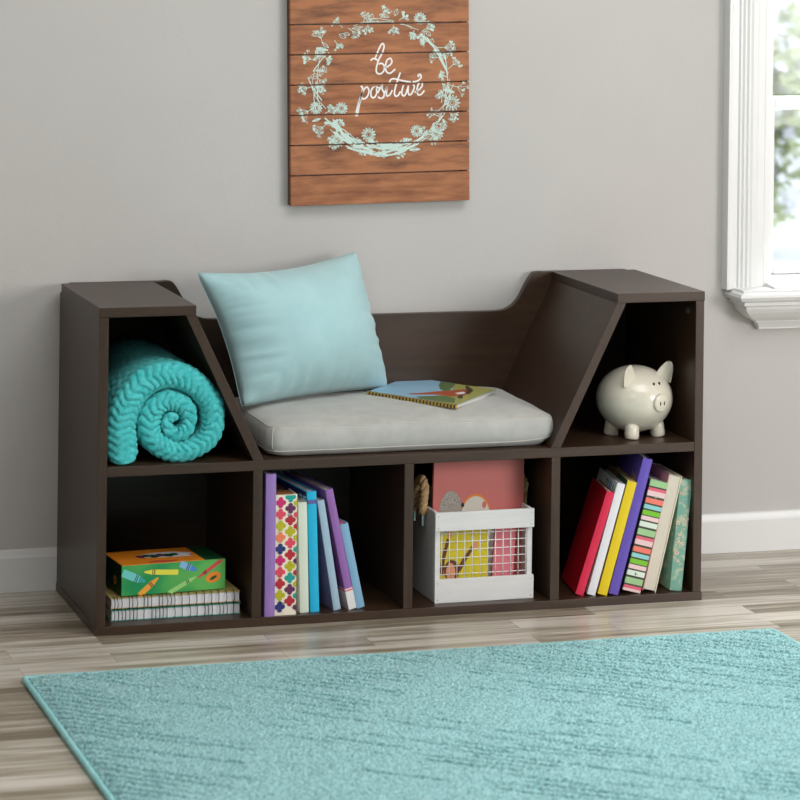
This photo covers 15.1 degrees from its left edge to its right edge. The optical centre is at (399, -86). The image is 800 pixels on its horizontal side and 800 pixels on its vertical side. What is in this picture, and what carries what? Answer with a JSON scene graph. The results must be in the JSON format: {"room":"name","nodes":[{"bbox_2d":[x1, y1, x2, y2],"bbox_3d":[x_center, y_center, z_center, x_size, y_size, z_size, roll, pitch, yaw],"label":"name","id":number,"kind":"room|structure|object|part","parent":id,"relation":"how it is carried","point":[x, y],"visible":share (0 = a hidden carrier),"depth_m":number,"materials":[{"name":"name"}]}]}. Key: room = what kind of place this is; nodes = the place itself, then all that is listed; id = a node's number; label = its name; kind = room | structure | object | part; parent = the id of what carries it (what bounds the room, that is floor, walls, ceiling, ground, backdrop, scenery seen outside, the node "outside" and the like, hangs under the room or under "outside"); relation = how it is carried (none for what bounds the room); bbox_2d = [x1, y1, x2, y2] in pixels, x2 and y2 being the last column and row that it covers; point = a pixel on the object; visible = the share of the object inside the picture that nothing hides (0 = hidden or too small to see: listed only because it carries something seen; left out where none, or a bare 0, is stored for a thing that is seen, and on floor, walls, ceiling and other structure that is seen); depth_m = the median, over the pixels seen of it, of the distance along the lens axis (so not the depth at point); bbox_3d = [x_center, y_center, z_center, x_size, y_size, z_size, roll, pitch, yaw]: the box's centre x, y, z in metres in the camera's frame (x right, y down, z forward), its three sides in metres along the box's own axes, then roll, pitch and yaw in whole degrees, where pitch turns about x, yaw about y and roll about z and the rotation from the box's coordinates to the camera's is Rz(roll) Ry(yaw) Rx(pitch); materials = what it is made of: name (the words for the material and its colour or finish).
{"room":"child's bedroom","nodes":[
{"label":"child's bedroom","id":0,"kind":"room"},
{"bbox_2d":[0,0,799,549],"bbox_3d":[-0.528,0.002,5.918,6.300,2.600,0.150,1,0,-17],"label":"wall","id":1,"kind":"structure","parent":0,"point":[141,140],"depth_m":5.98,"materials":[{"name":"beige paint"}]},
{"bbox_2d":[287,0,468,205],"bbox_3d":[-0.042,0.336,5.978,0.385,0.486,0.026,0,0,-17],"label":"wall sign","id":2,"kind":"object","parent":1,"relation":"attached to","point":[346,129],"visible":1,"depth_m":5.96,"materials":[{"name":"brown wood"}]},
{"bbox_2d":[0,509,799,592],"bbox_3d":[-0.519,1.262,5.842,6.300,0.081,0.010,1,0,-17],"label":"baseboard","id":3,"kind":"structure","parent":1,"relation":"attached to","point":[31,569],"depth_m":6.20,"materials":[{"name":"white paint"}]},
{"bbox_2d":[721,0,799,328],"bbox_3d":[1.201,0.115,6.408,1.130,1.494,0.238,1,0,-17],"label":"window","id":4,"kind":"structure","parent":1,"relation":"in","point":[750,105],"depth_m":6.20,"materials":[{"name":"white paint"}]},
{"bbox_3d":[0.721,0.067,6.211,0.095,1.410,0.030,1,0,-17],"label":"casing","id":5,"kind":"part","parent":4,"relation":"part of","materials":[{"name":"white paint"}]},
{"bbox_3d":[1.213,0.819,6.335,1.114,0.088,0.088,1,0,-17],"label":"sill","id":6,"kind":"part","parent":4,"relation":"part of","materials":[{"name":"white paint"}]},
{"bbox_3d":[1.184,0.573,6.445,0.908,0.372,0.030,1,0,-17],"label":"sash","id":7,"kind":"part","parent":4,"relation":"part of","materials":[{"name":"white paint"}]},
{"bbox_3d":[1.182,-0.051,6.476,0.908,0.936,0.030,1,0,-17],"label":"sash","id":8,"kind":"part","parent":4,"relation":"part of","materials":[{"name":"white paint"}]},
{"bbox_2d":[0,549,799,799],"bbox_3d":[0.474,1.339,2.627,6.300,0.050,7.040,1,0,-17],"label":"floor","id":9,"kind":"structure","parent":0,"point":[40,633],"depth_m":5.46,"materials":[{"name":"brown wood"}]},
{"bbox_2d":[56,269,704,635],"bbox_3d":[-0.038,1.012,5.785,1.182,0.593,0.380,1,0,-17],"label":"bench","id":10,"kind":"object","parent":9,"relation":"on","point":[551,349],"visible":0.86,"depth_m":5.76,"materials":[{"name":"brown wood"}]},
{"bbox_3d":[-0.593,1.006,5.613,0.017,0.558,0.379,1,0,-17],"label":"panel","id":11,"kind":"part","parent":10,"relation":"part of","materials":[{"name":"brown wood"}]},
{"bbox_2d":[107,338,224,464],"bbox_3d":[-0.470,0.906,5.630,0.224,0.186,0.331,1,0,-17],"label":"rolled blanket","id":12,"kind":"object","parent":10,"relation":"on","point":[159,402],"visible":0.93,"depth_m":5.49,"materials":[{"name":"teal fabric"}]},
{"bbox_2d":[105,602,239,620],"bbox_3d":[-0.435,1.276,5.591,0.244,0.023,0.175,1,0,-18],"label":"spiral notebook","id":13,"kind":"object","parent":10,"relation":"on","point":[159,612],"visible":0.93,"depth_m":5.51,"materials":[{"name":"white paper"}]},
{"bbox_2d":[105,579,239,608],"bbox_3d":[-0.436,1.254,5.591,0.244,0.023,0.175,1,0,-18],"label":"spiral notebook","id":14,"kind":"object","parent":13,"relation":"on","point":[230,593],"visible":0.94,"depth_m":5.52,"materials":[{"name":"white paper"}]},
{"bbox_2d":[106,546,224,595],"bbox_3d":[-0.437,1.218,5.577,0.200,0.062,0.116,1,0,-22],"label":"box","id":15,"kind":"object","parent":14,"relation":"on","point":[181,569],"visible":1,"depth_m":5.54,"materials":[{"name":"green cardboard"}]},
{"bbox_3d":[-0.437,1.188,5.578,0.197,0.002,0.114,1,0,-22],"label":"lid","id":16,"kind":"part","parent":15,"relation":"part of","materials":[{"name":"orange cardboard"}]},
{"bbox_3d":[-0.373,0.865,5.673,0.149,0.270,0.362,1,0,-17],"label":"slanted panel","id":17,"kind":"part","parent":10,"relation":"part of","materials":[{"name":"brown wood"}]},
{"bbox_2d":[261,470,275,616],"bbox_3d":[-0.267,1.159,5.625,0.019,0.262,0.200,1,0,-17],"label":"book","id":18,"kind":"object","parent":10,"relation":"on","point":[269,477],"visible":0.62,"depth_m":5.53,"materials":[{"name":"purple paper"}]},
{"bbox_2d":[275,488,296,615],"bbox_3d":[-0.218,1.179,5.570,0.040,0.222,0.062,1,0,-17],"label":"book","id":19,"kind":"object","parent":10,"relation":"on","point":[286,500],"visible":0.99,"depth_m":5.54,"materials":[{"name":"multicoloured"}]},
{"bbox_2d":[276,488,308,612],"bbox_3d":[-0.207,1.188,5.631,0.017,0.204,0.150,-1,1,-23],"label":"book","id":20,"kind":"object","parent":10,"relation":"on","point":[302,596],"visible":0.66,"depth_m":5.56,"materials":[{"name":"white paper"}]},
{"bbox_2d":[276,472,318,611],"bbox_3d":[-0.199,1.178,5.659,0.027,0.224,0.200,1,0,-23],"label":"book","id":21,"kind":"object","parent":10,"relation":"on","point":[283,482],"visible":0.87,"depth_m":5.57,"materials":[{"name":"teal paper"}]},
{"bbox_2d":[283,469,355,609],"bbox_3d":[-0.152,1.177,5.678,0.065,0.228,0.210,1,0,-24],"label":"book","id":22,"kind":"object","parent":10,"relation":"on","point":[345,589],"visible":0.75,"depth_m":5.59,"materials":[{"name":"purple paper"}]},
{"bbox_2d":[316,496,340,609],"bbox_3d":[-0.165,1.187,5.657,0.049,0.207,0.170,1,0,-23],"label":"book","id":23,"kind":"object","parent":10,"relation":"on","point":[328,589],"visible":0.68,"depth_m":5.58,"materials":[{"name":"blue paper"}]},
{"bbox_3d":[-0.092,1.003,5.958,1.144,0.577,0.016,1,0,-17],"label":"panel","id":24,"kind":"part","parent":10,"relation":"part of","materials":[{"name":"brown wood"}]},
{"bbox_2d":[339,518,364,608],"bbox_3d":[-0.119,1.210,5.664,0.052,0.162,0.150,1,0,-24],"label":"book","id":25,"kind":"object","parent":10,"relation":"on","point":[347,542],"visible":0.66,"depth_m":5.60,"materials":[{"name":"blue paper"}]},
{"bbox_3d":[-0.042,1.300,5.785,1.182,0.016,0.380,1,0,-17],"label":"board","id":26,"kind":"part","parent":10,"relation":"part of","materials":[{"name":"brown wood"}]},
{"bbox_2d":[235,387,552,455],"bbox_3d":[-0.022,0.969,5.789,0.567,0.071,0.344,1,0,-17],"label":"seat cushion","id":27,"kind":"object","parent":10,"relation":"on","point":[346,421],"visible":0.82,"depth_m":5.66,"materials":[{"name":"grey fabric"}]},
{"bbox_2d":[198,252,386,405],"bbox_3d":[-0.181,0.798,5.791,0.416,0.271,0.133,1,0,-33],"label":"throw pillow","id":28,"kind":"object","parent":27,"relation":"on","point":[308,329],"visible":1,"depth_m":5.73,"materials":[{"name":"teal fabric"}]},
{"bbox_2d":[367,380,495,408],"bbox_3d":[0.062,0.933,5.874,0.268,0.011,0.195,1,0,39],"label":"picture book","id":29,"kind":"object","parent":27,"relation":"on","point":[429,392],"visible":1,"depth_m":5.85,"materials":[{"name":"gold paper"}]},
{"bbox_2d":[412,474,533,603],"bbox_3d":[0.121,1.179,5.802,0.228,0.231,0.263,1,0,-17],"label":"crate","id":30,"kind":"object","parent":10,"relation":"on","point":[428,523],"visible":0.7,"depth_m":5.69,"materials":[{"name":"white paint"}]},
{"bbox_3d":[0.037,1.101,5.721,0.018,0.076,0.077,1,0,-17],"label":"rope handle","id":31,"kind":"part","parent":30,"relation":"part of","materials":[{"name":"fabric"}]},
{"bbox_2d":[440,529,487,578],"bbox_3d":[0.117,1.216,5.691,0.101,0.140,0.013,1,0,-17],"label":"book","id":32,"kind":"object","parent":30,"relation":"in","point":[476,536],"visible":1,"depth_m":5.69,"materials":[{"name":"yellow paper"}]},
{"bbox_2d":[432,459,523,574],"bbox_3d":[0.147,1.162,5.733,0.188,0.249,0.019,1,0,-17],"label":"book","id":33,"kind":"object","parent":30,"relation":"in","point":[488,484],"visible":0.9,"depth_m":5.73,"materials":[{"name":"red paper"}]},
{"bbox_3d":[0.158,1.272,5.680,0.197,0.044,0.006,1,0,-17],"label":"rail","id":34,"kind":"part","parent":30,"relation":"part of","materials":[{"name":"white paint"}]},
{"bbox_3d":[0.160,1.142,5.680,0.197,0.036,0.006,1,0,-17],"label":"rail","id":35,"kind":"part","parent":30,"relation":"part of","materials":[{"name":"white paint"}]},
{"bbox_2d":[488,529,493,575],"bbox_3d":[0.171,1.213,5.728,0.020,0.146,0.012,1,0,-17],"label":"book","id":36,"kind":"object","parent":30,"relation":"in","point":[490,534],"visible":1,"depth_m":5.72,"materials":[{"name":"white paper"}]},
{"bbox_2d":[491,528,515,575],"bbox_3d":[0.197,1.217,5.722,0.054,0.140,0.014,1,0,-17],"label":"book","id":37,"kind":"object","parent":30,"relation":"in","point":[499,535],"visible":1,"depth_m":5.72,"materials":[{"name":"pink paper"}]},
{"bbox_3d":[0.229,1.108,5.811,0.018,0.066,0.076,1,0,-17],"label":"rope handle","id":38,"kind":"part","parent":30,"relation":"part of","materials":[{"name":"fabric"}]},
{"bbox_3d":[0.305,0.874,5.882,0.149,0.270,0.362,1,0,-17],"label":"slanted panel","id":39,"kind":"part","parent":10,"relation":"part of","materials":[{"name":"brown wood"}]},
{"bbox_2d":[562,478,613,595],"bbox_3d":[0.362,1.197,5.800,0.074,0.199,0.140,1,0,-8],"label":"book","id":40,"kind":"object","parent":10,"relation":"on","point":[599,498],"visible":1,"depth_m":5.77,"materials":[{"name":"red paper"}]},
{"bbox_2d":[585,467,624,595],"bbox_3d":[0.381,1.190,5.814,0.071,0.215,0.165,1,0,-8],"label":"book","id":41,"kind":"object","parent":10,"relation":"on","point":[609,479],"visible":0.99,"depth_m":5.74,"materials":[{"name":"white paper"}]},
{"bbox_2d":[596,464,636,595],"bbox_3d":[0.402,1.188,5.821,0.074,0.219,0.175,1,0,-8],"label":"book","id":42,"kind":"object","parent":10,"relation":"on","point":[630,484],"visible":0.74,"depth_m":5.74,"materials":[{"name":"yellow paper"}]},
{"bbox_2d":[608,453,652,594],"bbox_3d":[0.426,1.167,5.833,0.082,0.262,0.190,1,0,-8],"label":"book","id":43,"kind":"object","parent":10,"relation":"on","point":[637,466],"visible":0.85,"depth_m":5.74,"materials":[{"name":"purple paper"}]},
{"bbox_2d":[596,361,672,439],"bbox_3d":[0.454,0.938,5.841,0.149,0.147,0.150,1,0,4],"label":"piggy bank","id":44,"kind":"object","parent":10,"relation":"on","point":[632,399],"visible":1,"depth_m":5.79,"materials":[{"name":"beige ceramic"}]},
{"bbox_3d":[0.411,0.995,5.845,0.030,0.033,0.029,1,0,-17],"label":"leg","id":45,"kind":"part","parent":44,"relation":"part of","materials":[{"name":"beige ceramic"}]},
{"bbox_3d":[0.446,0.995,5.796,0.029,0.033,0.030,1,0,-17],"label":"leg","id":46,"kind":"part","parent":44,"relation":"part of","materials":[{"name":"beige ceramic"}]},
{"bbox_3d":[0.498,0.996,5.834,0.030,0.033,0.029,1,0,-17],"label":"leg","id":47,"kind":"part","parent":44,"relation":"part of","materials":[{"name":"beige ceramic"}]},
{"bbox_2d":[620,474,667,592],"bbox_3d":[0.460,1.189,5.805,0.088,0.218,0.102,1,0,-11],"label":"book","id":48,"kind":"object","parent":10,"relation":"on","point":[655,490],"visible":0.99,"depth_m":5.76,"materials":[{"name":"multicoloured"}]},
{"bbox_2d":[641,462,681,592],"bbox_3d":[0.488,1.185,5.829,0.077,0.227,0.130,1,0,-13],"label":"book","id":49,"kind":"object","parent":10,"relation":"on","point":[650,582],"visible":0.5,"depth_m":5.77,"materials":[{"name":"beige paper"}]},
{"bbox_3d":[0.517,1.020,5.957,0.017,0.558,0.379,1,0,-17],"label":"panel","id":50,"kind":"part","parent":10,"relation":"part of","materials":[{"name":"brown wood"}]},
{"bbox_2d":[658,477,690,590],"bbox_3d":[0.520,1.192,5.859,0.043,0.214,0.160,1,0,-14],"label":"book","id":51,"kind":"object","parent":10,"relation":"on","point":[671,574],"visible":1,"depth_m":5.78,"materials":[{"name":"green paper"}]},
{"bbox_2d":[22,628,799,799],"bbox_3d":[0.320,1.304,4.344,1.390,0.018,2.022,1,0,-17],"label":"area rug","id":52,"kind":"object","parent":9,"relation":"on","point":[707,715],"visible":1,"depth_m":4.83,"materials":[{"name":"teal carpet"}]},
{"label":"outside","id":53,"kind":"structure","parent":0,"visible":0},
{"bbox_2d":[773,0,799,261],"bbox_3d":[6.649,1.484,49.817,80.000,0.050,79.450,1,0,-17],"label":"sky","id":54,"kind":"structure","parent":53,"point":[786,237],"depth_m":13.28,"materials":[{"name":"white"}]},
{"bbox_2d":[773,10,799,228],"bbox_3d":[1.438,0.857,12.345,0.891,1.087,0.830,1,0,-17],"label":"foliage","id":55,"kind":"object","parent":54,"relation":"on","point":[786,59],"visible":0.12,"depth_m":12.27,"materials":[{"name":"green plant"}]},
{"bbox_3d":[1.442,0.924,12.413,0.468,0.955,0.493,1,0,7],"label":"branch frame","id":56,"kind":"part","parent":55,"relation":"part of","materials":[{"name":"plant"}]},
{"bbox_2d":[773,0,799,161],"bbox_3d":[1.796,0.753,15.030,0.954,1.303,0.789,1,0,-17],"label":"shrub","id":57,"kind":"object","parent":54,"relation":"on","point":[783,18],"visible":0.04,"depth_m":15.06,"materials":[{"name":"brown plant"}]},
{"bbox_3d":[1.863,0.837,15.012,0.648,1.138,0.343,1,0,-35],"label":"branch frame","id":58,"kind":"part","parent":57,"relation":"part of","materials":[{"name":"plant"}]}
]}

